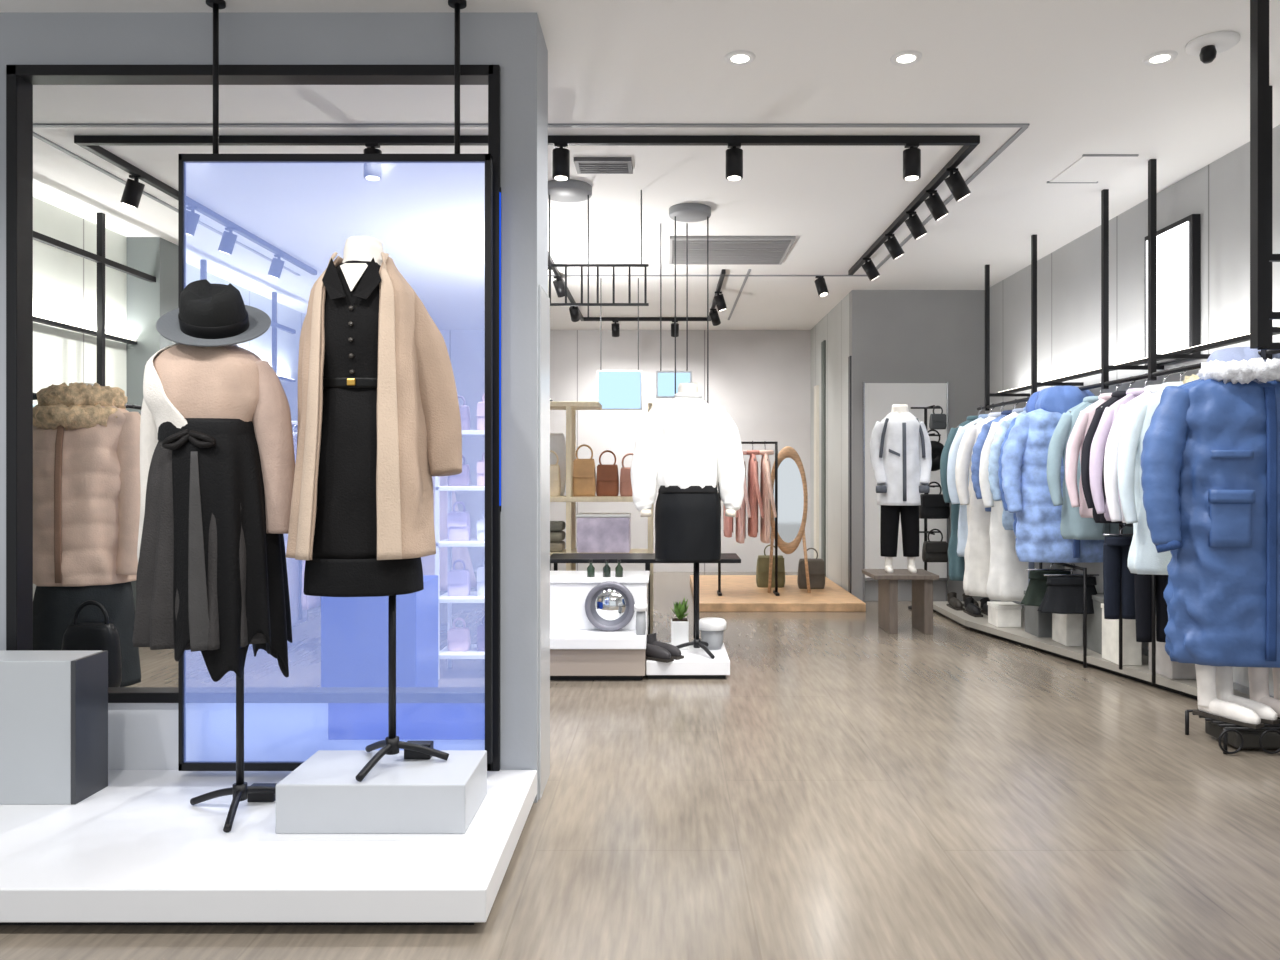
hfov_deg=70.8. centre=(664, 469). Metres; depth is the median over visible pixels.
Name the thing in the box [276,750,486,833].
riser
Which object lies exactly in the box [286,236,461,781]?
bust
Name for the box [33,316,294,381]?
uplight
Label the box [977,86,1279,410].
rail
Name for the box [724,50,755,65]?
recessed light
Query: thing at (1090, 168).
access hatch
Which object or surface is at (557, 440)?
pillow
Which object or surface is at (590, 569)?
bottle
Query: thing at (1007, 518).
jacket
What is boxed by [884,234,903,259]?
spotlight
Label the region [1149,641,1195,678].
storage box
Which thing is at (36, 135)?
trim
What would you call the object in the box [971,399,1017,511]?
jacket
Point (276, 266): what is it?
spotlight
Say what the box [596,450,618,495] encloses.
handbag
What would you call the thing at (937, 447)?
handbag
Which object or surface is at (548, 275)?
trim
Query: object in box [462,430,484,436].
shelf
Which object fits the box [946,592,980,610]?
shoes
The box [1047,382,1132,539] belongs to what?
jacket
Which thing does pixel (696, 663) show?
plinth
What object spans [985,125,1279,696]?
wall
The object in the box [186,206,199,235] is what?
spotlight
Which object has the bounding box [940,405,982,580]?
coat
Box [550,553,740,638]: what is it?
table
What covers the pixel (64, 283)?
wall
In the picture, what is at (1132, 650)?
storage box
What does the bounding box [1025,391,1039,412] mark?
hood
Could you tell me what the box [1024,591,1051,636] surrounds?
storage box
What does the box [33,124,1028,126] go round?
trim
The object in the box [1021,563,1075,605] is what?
skirt
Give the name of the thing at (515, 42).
wall
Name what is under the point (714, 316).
spotlight
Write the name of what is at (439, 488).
shelf
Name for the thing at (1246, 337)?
uplight
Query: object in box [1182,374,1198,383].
coat
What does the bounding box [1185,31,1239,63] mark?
security camera
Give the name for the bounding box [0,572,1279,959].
floor
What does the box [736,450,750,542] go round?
cardigan
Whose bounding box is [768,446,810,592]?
oval mirror
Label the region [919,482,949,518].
handbag
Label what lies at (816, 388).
trim
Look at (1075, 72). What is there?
ceiling
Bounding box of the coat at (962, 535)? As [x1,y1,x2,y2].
[947,403,994,556]
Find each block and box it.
[247,783,277,801]
[404,741,433,758]
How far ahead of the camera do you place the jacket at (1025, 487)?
5.20 m
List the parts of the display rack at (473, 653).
post, post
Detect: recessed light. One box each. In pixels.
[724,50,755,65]
[890,50,921,65]
[1142,50,1177,65]
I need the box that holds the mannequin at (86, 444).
[33,382,140,686]
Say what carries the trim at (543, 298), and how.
attached to the wall at (515, 42)
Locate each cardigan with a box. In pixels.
[723,503,737,536]
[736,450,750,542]
[747,441,763,536]
[759,441,776,543]
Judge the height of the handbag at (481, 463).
0.198 m
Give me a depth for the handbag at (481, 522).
4.90 m
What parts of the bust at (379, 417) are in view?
leg, leg, leg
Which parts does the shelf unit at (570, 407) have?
post, post, shelf, shelf, shelf, post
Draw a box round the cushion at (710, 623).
[699,617,725,630]
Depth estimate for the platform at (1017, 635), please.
5.33 m
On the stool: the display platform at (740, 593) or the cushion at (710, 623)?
the cushion at (710, 623)
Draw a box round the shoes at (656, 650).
[646,633,683,662]
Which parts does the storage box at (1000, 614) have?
lid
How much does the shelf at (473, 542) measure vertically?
0.024 m
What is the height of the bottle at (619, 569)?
0.098 m
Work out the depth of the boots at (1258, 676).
3.74 m
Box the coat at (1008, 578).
[979,397,1064,600]
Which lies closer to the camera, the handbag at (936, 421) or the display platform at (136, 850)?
the display platform at (136, 850)
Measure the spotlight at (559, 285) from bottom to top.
0.156 m
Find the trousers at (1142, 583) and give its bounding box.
[1134,573,1167,641]
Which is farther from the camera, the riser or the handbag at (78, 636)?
the handbag at (78, 636)
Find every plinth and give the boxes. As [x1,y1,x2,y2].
[0,650,107,804]
[321,575,437,686]
[550,615,648,679]
[646,643,729,678]
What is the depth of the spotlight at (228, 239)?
5.58 m
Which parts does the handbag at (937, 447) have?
handle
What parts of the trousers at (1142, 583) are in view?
leg, leg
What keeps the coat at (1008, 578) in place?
hanging from the rail at (1152, 367)
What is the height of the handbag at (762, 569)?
0.380 m
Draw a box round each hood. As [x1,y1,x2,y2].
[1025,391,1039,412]
[1035,386,1094,413]
[1206,347,1279,383]
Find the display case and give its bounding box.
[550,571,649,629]
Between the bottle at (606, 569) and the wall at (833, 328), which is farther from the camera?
the wall at (833, 328)
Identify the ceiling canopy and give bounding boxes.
[548,179,591,317]
[669,203,710,403]
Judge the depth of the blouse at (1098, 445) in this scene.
4.49 m
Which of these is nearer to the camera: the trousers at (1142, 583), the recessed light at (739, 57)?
the recessed light at (739, 57)
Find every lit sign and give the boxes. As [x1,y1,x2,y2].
[597,278,641,409]
[656,223,691,397]
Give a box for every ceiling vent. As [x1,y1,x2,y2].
[574,157,632,173]
[669,236,795,264]
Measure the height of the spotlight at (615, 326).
0.160 m
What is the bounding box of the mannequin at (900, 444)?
[870,404,931,572]
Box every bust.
[132,279,294,832]
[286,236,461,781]
[630,383,744,658]
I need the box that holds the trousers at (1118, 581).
[1103,523,1134,618]
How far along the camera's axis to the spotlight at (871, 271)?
6.38 m
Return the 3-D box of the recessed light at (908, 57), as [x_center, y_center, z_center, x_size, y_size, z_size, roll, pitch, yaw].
[0.900,-1.537,3.360,0.116,0.006,0.116,0,0,0]
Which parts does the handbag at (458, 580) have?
handle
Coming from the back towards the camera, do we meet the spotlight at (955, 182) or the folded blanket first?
the folded blanket
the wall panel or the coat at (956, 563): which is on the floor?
the wall panel
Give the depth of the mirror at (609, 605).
4.93 m
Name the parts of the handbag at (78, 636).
handle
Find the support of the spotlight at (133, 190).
hanging from the track at (92, 143)
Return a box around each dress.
[301,560,320,609]
[421,476,476,633]
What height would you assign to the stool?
0.168 m
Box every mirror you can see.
[585,581,634,631]
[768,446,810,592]
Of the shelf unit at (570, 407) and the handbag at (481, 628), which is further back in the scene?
the shelf unit at (570, 407)
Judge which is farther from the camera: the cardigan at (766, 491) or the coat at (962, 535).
the cardigan at (766, 491)
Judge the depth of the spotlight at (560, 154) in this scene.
4.13 m
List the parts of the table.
leg, leg, leg, leg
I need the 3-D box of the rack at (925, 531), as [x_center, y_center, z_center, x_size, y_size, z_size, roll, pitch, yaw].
[2.085,0.306,7.229,0.280,1.627,0.331,0,0,36]
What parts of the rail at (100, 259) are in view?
rail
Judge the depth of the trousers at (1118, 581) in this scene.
4.64 m
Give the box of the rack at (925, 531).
[908,405,940,611]
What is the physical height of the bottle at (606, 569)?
0.098 m
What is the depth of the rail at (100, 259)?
5.39 m
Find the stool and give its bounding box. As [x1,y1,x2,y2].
[699,617,725,649]
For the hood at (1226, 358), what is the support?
attached to the coat at (1210, 462)
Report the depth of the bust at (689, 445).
4.91 m
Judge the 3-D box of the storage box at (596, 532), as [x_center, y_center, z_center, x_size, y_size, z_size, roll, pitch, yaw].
[-0.420,0.432,6.205,0.370,0.262,0.200,0,0,0]
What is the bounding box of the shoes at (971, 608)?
[963,598,989,616]
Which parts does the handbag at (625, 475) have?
handle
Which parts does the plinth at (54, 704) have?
panel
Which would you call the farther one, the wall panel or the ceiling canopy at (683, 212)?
the wall panel
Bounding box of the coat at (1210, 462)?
[1140,347,1279,667]
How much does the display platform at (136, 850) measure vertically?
0.112 m
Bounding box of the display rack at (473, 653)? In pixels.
[435,430,484,679]
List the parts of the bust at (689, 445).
leg, leg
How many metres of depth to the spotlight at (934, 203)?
4.83 m
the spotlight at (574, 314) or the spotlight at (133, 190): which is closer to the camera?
the spotlight at (133, 190)
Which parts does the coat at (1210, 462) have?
fur trim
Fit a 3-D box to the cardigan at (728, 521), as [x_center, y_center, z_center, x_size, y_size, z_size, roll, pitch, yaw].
[0.530,0.155,7.601,0.153,0.804,0.514,0,0,2]
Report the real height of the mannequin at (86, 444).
1.474 m
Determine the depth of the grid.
4.95 m
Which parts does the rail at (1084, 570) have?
post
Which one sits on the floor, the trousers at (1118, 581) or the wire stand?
the wire stand
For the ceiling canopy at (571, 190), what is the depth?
4.87 m
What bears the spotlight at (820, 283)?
hanging from the ceiling
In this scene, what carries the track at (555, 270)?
attached to the ceiling
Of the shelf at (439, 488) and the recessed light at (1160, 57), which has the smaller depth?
the recessed light at (1160, 57)
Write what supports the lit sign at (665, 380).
hanging from the ceiling
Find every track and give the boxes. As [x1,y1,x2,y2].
[74,135,979,274]
[548,252,725,320]
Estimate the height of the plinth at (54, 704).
0.433 m
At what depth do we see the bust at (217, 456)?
2.56 m
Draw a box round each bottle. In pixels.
[587,559,594,576]
[603,559,610,576]
[615,559,622,576]
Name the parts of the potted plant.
pot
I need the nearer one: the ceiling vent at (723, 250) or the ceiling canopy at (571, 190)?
the ceiling canopy at (571, 190)
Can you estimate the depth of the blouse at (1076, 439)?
4.79 m
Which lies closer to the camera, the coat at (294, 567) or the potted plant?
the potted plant
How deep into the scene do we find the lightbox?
4.72 m
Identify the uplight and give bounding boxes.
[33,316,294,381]
[998,326,1279,392]
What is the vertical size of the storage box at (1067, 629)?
0.325 m
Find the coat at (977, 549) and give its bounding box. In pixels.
[955,401,1004,596]
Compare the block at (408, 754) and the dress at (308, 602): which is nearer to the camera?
the block at (408, 754)
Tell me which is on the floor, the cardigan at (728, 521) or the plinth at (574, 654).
the plinth at (574, 654)
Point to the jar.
(640, 607)
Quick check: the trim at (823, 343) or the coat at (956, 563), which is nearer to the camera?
the coat at (956, 563)
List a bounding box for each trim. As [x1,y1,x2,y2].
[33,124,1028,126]
[33,132,300,275]
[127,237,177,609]
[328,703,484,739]
[538,285,549,798]
[548,275,866,275]
[728,269,750,319]
[814,385,818,557]
[821,340,825,576]
[848,356,851,593]
[876,127,1027,269]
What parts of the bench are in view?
leg, leg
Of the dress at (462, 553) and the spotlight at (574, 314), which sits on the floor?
the dress at (462, 553)
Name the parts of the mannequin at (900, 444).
trouser leg, trim, trouser leg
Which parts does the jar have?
lid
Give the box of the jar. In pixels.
[634,601,647,634]
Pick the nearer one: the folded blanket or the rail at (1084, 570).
the rail at (1084, 570)
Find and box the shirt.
[1104,369,1169,522]
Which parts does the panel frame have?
rod, rod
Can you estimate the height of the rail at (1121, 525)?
0.776 m
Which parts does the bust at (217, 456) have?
pleat panel, leg, crown, leg, leg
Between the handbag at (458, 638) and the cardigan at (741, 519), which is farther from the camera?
the cardigan at (741, 519)
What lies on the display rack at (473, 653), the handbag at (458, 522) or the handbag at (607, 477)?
the handbag at (458, 522)
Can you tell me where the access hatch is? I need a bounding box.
[1047,154,1138,182]
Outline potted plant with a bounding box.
[670,598,688,648]
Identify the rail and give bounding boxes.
[33,213,297,427]
[717,442,779,595]
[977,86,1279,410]
[1039,562,1086,667]
[1119,523,1155,683]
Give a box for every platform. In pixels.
[0,770,536,924]
[690,575,865,611]
[933,601,1249,699]
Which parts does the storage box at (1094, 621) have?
lid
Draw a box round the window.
[6,65,499,770]
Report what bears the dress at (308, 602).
hanging from the rail
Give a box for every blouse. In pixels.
[1065,379,1121,517]
[1089,373,1147,520]
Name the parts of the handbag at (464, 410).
handle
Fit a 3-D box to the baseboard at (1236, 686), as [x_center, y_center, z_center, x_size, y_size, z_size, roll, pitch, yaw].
[2.732,1.070,4.350,0.015,0.100,6.700,0,0,0]
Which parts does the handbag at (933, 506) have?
handle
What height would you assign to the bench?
0.406 m
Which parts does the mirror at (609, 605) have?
glass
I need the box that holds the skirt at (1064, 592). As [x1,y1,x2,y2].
[1037,563,1098,613]
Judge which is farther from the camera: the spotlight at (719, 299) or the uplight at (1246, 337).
the spotlight at (719, 299)
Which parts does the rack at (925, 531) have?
post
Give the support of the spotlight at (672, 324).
hanging from the track at (555, 270)
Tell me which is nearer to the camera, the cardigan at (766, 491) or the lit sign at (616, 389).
the lit sign at (616, 389)
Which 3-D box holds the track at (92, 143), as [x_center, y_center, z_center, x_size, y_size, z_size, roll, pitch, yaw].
[-0.635,-1.522,5.545,4.170,0.036,2.810,0,0,0]
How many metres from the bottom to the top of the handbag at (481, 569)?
0.218 m
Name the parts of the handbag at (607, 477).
handle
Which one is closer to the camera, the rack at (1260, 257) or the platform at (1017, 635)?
the rack at (1260, 257)
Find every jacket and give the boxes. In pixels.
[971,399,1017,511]
[988,407,1025,529]
[998,391,1039,539]
[1001,386,1103,562]
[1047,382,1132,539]
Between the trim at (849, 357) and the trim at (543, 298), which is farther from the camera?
the trim at (849, 357)
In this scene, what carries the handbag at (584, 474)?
on the shelf unit at (570, 407)
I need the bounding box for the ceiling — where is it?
[0,0,1279,329]
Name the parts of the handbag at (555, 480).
handle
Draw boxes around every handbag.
[61,600,121,686]
[447,455,470,485]
[447,501,470,540]
[447,559,470,595]
[447,618,470,650]
[458,395,470,429]
[477,393,484,429]
[477,451,484,485]
[477,510,484,540]
[477,557,484,595]
[477,615,484,650]
[550,450,560,495]
[573,444,595,495]
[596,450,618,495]
[620,453,632,495]
[756,545,784,587]
[797,548,824,588]
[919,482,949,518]
[922,529,947,561]
[927,429,943,470]
[929,406,946,428]
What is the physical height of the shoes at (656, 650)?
0.125 m
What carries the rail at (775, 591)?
on the display platform at (740, 593)
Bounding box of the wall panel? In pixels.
[863,382,947,601]
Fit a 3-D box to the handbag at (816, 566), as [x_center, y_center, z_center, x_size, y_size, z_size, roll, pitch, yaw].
[1.300,0.870,7.996,0.240,0.360,0.148,0,0,0]
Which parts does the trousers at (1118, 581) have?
leg, leg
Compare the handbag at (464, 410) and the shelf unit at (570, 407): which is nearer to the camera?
the handbag at (464, 410)
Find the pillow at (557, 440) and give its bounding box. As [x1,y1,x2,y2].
[550,433,565,495]
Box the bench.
[862,569,938,633]
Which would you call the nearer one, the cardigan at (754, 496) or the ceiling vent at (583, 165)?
the ceiling vent at (583, 165)
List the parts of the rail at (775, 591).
post, rail, post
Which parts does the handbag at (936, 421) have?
handle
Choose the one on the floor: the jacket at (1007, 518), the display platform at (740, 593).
the display platform at (740, 593)
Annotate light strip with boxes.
[499,187,500,511]
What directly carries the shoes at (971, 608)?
on the platform at (1017, 635)
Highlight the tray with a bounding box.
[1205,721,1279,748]
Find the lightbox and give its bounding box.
[1145,214,1200,364]
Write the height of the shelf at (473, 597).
0.024 m
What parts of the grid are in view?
rail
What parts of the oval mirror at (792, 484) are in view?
leg, glass, frame, leg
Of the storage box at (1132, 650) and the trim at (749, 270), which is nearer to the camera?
the storage box at (1132, 650)
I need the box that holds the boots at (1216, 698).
[1193,664,1279,728]
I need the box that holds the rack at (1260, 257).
[1250,0,1279,349]
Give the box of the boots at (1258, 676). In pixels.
[1248,667,1279,718]
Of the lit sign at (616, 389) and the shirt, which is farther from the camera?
the lit sign at (616, 389)
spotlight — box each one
[120,175,144,207]
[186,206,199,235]
[218,228,236,254]
[268,255,284,278]
[364,143,381,180]
[552,143,569,180]
[553,276,564,297]
[569,306,579,321]
[612,321,619,336]
[671,321,678,336]
[709,309,720,325]
[714,292,726,310]
[726,143,742,180]
[815,276,828,296]
[862,258,879,280]
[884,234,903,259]
[903,143,920,180]
[904,211,926,238]
[924,190,948,220]
[944,168,970,201]
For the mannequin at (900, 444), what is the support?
on the bench
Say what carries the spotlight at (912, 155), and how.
hanging from the track at (92, 143)
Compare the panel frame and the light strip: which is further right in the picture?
the light strip
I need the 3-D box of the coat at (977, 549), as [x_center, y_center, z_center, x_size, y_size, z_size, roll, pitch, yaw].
[2.399,0.203,6.415,0.665,1.384,0.194,0,0,2]
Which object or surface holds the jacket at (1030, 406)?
hanging from the rail at (1152, 367)
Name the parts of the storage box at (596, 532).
lid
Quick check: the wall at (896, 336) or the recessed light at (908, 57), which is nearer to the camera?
the recessed light at (908, 57)
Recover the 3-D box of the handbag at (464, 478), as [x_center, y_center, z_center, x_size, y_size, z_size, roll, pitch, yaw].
[-1.130,-0.001,4.937,0.120,0.178,0.095,0,0,0]
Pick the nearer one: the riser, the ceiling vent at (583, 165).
the riser
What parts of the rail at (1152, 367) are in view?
arm, arm, rail, arm, arm, arm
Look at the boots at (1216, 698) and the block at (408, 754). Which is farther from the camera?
the boots at (1216, 698)
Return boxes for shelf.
[437,486,484,490]
[438,538,484,546]
[438,591,484,602]
[439,644,484,658]
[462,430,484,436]
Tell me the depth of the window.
3.01 m
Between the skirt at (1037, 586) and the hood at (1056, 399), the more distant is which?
the skirt at (1037, 586)
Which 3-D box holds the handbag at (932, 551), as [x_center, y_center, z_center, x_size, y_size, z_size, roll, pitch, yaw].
[2.120,0.590,7.057,0.200,0.260,0.095,0,0,0]
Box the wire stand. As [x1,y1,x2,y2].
[1185,710,1279,754]
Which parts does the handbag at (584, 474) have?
handle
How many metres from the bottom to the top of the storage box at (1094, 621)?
0.325 m
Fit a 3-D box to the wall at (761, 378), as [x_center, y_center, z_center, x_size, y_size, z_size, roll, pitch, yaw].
[-0.970,-0.210,9.960,5.380,2.660,0.120,0,0,0]
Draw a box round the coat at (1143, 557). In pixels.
[1117,366,1186,574]
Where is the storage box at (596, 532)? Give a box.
[576,513,630,552]
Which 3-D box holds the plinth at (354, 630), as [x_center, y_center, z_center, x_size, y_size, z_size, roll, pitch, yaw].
[-1.335,0.820,4.250,0.430,0.600,0.400,0,0,0]
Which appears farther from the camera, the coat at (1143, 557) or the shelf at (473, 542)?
the shelf at (473, 542)
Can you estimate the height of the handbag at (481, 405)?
0.218 m
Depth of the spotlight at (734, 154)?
4.13 m
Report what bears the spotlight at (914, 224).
hanging from the track at (92, 143)
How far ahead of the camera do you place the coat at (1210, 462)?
3.61 m
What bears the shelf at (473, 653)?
attached to the display rack at (473, 653)
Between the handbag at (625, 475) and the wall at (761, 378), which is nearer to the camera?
the handbag at (625, 475)
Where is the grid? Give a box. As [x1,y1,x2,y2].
[548,190,648,305]
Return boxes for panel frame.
[178,0,492,770]
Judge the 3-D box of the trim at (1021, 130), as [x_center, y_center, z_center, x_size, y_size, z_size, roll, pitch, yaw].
[1.613,-1.536,5.562,0.025,0.008,3.075,0,0,0]
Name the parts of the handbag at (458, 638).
handle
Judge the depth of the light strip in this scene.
3.02 m
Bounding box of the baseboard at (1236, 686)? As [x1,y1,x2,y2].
[984,597,1273,697]
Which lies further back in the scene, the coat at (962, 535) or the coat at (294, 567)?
the coat at (962, 535)
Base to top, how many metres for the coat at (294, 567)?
1.294 m
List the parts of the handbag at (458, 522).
handle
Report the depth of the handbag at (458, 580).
4.90 m
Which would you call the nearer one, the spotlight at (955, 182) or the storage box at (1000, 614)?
the spotlight at (955, 182)
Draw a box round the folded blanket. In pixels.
[550,521,564,551]
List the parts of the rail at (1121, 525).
post, post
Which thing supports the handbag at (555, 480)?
on the shelf unit at (570, 407)
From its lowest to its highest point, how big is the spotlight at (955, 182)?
0.157 m
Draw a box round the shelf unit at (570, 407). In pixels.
[550,402,653,633]
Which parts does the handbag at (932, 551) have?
handle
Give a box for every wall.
[0,13,547,802]
[33,197,305,431]
[439,330,809,571]
[810,293,848,590]
[849,290,984,600]
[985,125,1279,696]
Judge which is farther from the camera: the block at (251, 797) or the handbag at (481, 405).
the handbag at (481, 405)
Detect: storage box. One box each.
[576,513,630,552]
[987,602,1021,626]
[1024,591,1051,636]
[1052,613,1082,645]
[1087,593,1103,654]
[1101,603,1141,664]
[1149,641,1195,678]
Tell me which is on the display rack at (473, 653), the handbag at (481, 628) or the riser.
the handbag at (481, 628)
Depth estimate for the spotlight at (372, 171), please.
4.13 m
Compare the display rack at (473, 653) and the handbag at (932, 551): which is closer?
the display rack at (473, 653)

